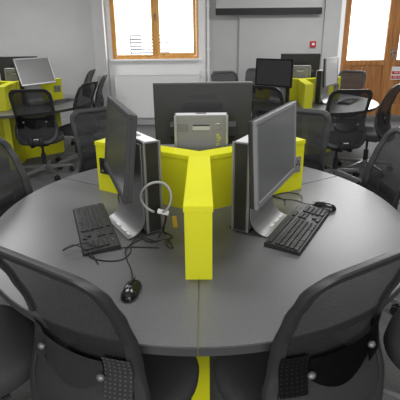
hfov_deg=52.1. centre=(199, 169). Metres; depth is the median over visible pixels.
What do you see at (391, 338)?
chair
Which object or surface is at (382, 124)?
chair
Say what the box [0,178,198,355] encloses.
countertop
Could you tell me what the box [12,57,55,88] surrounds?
monitor
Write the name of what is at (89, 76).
chair
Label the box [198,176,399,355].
countertop
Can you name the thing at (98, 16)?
trim
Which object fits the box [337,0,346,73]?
trim
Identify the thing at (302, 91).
desk
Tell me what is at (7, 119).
desk
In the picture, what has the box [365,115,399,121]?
trim
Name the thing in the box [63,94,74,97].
countertop
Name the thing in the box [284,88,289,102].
desktop computer
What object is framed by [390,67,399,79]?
door sign
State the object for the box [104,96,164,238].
monitor
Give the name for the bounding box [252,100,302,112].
countertop
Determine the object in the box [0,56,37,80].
monitor
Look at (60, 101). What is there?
keyboard
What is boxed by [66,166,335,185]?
countertop
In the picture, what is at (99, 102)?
chair
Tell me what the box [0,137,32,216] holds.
chair
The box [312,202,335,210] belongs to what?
computer mouse
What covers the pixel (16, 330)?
chair
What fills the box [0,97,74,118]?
countertop
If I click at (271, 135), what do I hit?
monitor
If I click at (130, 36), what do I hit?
screen
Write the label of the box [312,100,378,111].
countertop
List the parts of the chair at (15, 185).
panel, panel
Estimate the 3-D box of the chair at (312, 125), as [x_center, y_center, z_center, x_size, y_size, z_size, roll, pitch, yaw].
[0.592,0.121,2.844,0.630,1.014,0.600,10,21,30]
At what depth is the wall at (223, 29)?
7.01 m
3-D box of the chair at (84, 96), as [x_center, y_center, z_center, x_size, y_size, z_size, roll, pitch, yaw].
[-1.567,-0.577,5.058,0.600,1.014,0.630,4,19,14]
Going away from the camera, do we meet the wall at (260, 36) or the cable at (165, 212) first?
the cable at (165, 212)
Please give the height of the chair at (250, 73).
1.014 m
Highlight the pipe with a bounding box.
[206,0,209,81]
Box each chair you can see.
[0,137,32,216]
[0,246,198,399]
[0,304,34,399]
[8,89,74,180]
[55,81,97,168]
[70,106,106,172]
[71,73,107,144]
[84,69,95,107]
[211,71,237,81]
[214,248,399,399]
[245,68,255,84]
[251,85,283,119]
[296,108,331,171]
[324,89,372,185]
[338,70,366,89]
[338,84,399,173]
[361,127,399,314]
[382,308,399,399]
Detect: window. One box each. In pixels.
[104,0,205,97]
[109,0,200,60]
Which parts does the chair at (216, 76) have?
panel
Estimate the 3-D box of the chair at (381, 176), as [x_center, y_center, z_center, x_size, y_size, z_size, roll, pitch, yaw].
[0.842,0.284,2.336,0.600,1.014,0.630,-1,18,0]
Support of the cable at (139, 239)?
on the desk at (218, 291)
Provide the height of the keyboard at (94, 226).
0.026 m
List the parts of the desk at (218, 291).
socket plate, divider lid, divider lid, divider lid, socket plate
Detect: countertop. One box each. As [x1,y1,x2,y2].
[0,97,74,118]
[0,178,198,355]
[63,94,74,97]
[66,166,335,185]
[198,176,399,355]
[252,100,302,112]
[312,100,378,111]
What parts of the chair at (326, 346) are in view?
seat, lumbar knob, panel, panel, lumbar knob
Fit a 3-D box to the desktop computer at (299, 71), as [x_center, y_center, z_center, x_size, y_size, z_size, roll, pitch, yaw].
[1.284,-1.145,5.297,0.266,0.410,0.076,1,18,5]
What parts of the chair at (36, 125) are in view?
foot arm, panel, backrest frame, foot arm, panel, seat, foot arm, foot arm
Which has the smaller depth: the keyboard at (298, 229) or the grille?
the keyboard at (298, 229)
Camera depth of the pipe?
7.00 m
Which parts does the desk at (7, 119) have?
divider lid, socket plate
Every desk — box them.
[0,78,74,163]
[0,137,399,399]
[252,77,378,151]
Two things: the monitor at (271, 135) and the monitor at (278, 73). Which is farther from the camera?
the monitor at (278, 73)
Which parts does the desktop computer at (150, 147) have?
edge trim, panel, edge trim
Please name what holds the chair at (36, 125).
on the floor
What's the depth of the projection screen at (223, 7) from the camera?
6.71 m
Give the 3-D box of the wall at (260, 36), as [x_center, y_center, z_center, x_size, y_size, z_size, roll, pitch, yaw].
[1.370,-2.240,7.190,1.410,2.800,0.450,-1,18,0]
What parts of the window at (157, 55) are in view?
sill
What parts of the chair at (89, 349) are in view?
lumbar knob, panel, panel, lumbar knob, seat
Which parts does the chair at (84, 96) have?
foot arm, seat, foot arm, panel, backrest frame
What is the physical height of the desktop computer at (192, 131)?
0.410 m
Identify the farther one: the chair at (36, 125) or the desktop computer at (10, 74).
the desktop computer at (10, 74)
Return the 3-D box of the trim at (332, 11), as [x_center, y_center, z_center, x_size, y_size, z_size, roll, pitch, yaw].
[2.210,-2.241,7.166,0.270,2.800,0.500,-1,18,0]
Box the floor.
[0,121,399,399]
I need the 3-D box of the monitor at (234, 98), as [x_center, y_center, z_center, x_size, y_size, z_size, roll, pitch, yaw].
[0.016,-0.160,2.099,0.505,0.561,0.186,-1,18,0]
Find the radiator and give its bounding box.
[114,71,203,117]
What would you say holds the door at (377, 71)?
in the wall
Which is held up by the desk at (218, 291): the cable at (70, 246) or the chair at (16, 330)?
the cable at (70, 246)
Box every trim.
[90,0,111,105]
[320,0,341,69]
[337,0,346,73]
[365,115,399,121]
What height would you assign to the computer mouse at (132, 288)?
0.036 m
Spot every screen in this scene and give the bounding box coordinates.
[129,35,169,54]
[216,0,322,14]
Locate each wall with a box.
[0,0,96,118]
[205,0,238,81]
[238,0,324,116]
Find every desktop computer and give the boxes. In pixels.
[4,68,17,80]
[136,132,163,233]
[174,112,227,150]
[231,135,251,232]
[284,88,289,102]
[293,65,310,77]
[314,69,322,102]
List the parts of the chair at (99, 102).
backrest frame, panel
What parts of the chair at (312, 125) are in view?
panel, panel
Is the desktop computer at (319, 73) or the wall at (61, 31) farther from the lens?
the wall at (61, 31)
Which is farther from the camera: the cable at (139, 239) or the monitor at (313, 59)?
the monitor at (313, 59)
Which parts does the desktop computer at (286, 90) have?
panel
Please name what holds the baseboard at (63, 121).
attached to the wall at (61, 31)
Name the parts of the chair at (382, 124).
foot arm, foot arm, seat, panel, backrest frame, panel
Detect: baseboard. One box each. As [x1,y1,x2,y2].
[61,119,69,125]
[137,118,154,124]
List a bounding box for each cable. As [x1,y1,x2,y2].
[62,236,158,263]
[125,239,141,278]
[139,181,177,234]
[142,232,172,247]
[273,192,312,204]
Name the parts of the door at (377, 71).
panel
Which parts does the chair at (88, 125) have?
panel, panel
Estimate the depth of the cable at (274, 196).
2.05 m
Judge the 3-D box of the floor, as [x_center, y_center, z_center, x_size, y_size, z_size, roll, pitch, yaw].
[-0.296,0.572,3.289,11.400,0.100,9.900,-1,18,0]
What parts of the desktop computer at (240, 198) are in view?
edge trim, panel, edge trim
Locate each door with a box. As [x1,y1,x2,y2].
[340,0,397,114]
[386,0,399,114]
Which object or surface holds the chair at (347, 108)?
on the floor
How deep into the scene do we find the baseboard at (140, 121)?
7.42 m
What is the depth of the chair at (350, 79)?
6.04 m
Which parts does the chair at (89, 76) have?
panel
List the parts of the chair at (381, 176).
panel, backrest frame, panel, foot arm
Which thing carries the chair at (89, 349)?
on the floor
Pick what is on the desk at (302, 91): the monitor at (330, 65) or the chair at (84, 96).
the monitor at (330, 65)
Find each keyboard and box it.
[53,98,74,104]
[73,203,120,255]
[264,203,330,255]
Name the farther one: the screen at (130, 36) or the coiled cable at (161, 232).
the screen at (130, 36)
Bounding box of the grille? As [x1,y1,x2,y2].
[114,74,199,75]
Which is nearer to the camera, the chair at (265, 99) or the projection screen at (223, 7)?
the chair at (265, 99)
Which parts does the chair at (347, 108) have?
seat, panel, foot arm, foot arm, panel, backrest frame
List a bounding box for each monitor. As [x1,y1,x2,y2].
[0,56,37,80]
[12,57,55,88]
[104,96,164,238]
[153,81,252,143]
[230,101,295,236]
[255,58,293,103]
[281,53,320,77]
[313,57,338,103]
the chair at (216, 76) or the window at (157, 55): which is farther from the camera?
the window at (157, 55)
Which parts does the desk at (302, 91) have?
divider lid, divider lid, socket plate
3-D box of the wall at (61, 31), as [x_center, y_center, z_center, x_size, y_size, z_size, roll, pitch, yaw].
[-3.849,-2.195,7.214,4.150,2.800,0.500,-1,18,0]
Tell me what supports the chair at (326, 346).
on the floor
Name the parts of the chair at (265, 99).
panel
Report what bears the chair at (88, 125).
on the floor
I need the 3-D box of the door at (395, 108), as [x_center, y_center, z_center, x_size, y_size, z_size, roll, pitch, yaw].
[3.826,-2.122,7.299,0.922,2.300,0.121,-1,18,0]
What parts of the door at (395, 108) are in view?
panel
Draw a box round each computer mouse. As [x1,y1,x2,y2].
[120,276,141,301]
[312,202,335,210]
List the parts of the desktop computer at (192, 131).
edge trim, edge trim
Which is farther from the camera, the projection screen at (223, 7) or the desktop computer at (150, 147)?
the projection screen at (223, 7)
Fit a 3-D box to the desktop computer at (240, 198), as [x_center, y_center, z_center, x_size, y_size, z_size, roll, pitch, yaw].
[0.230,0.034,1.753,0.076,0.382,0.280,10,21,28]
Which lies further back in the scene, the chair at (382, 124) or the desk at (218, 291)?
the chair at (382, 124)
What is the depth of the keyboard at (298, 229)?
1.68 m
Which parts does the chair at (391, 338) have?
foot arm, seat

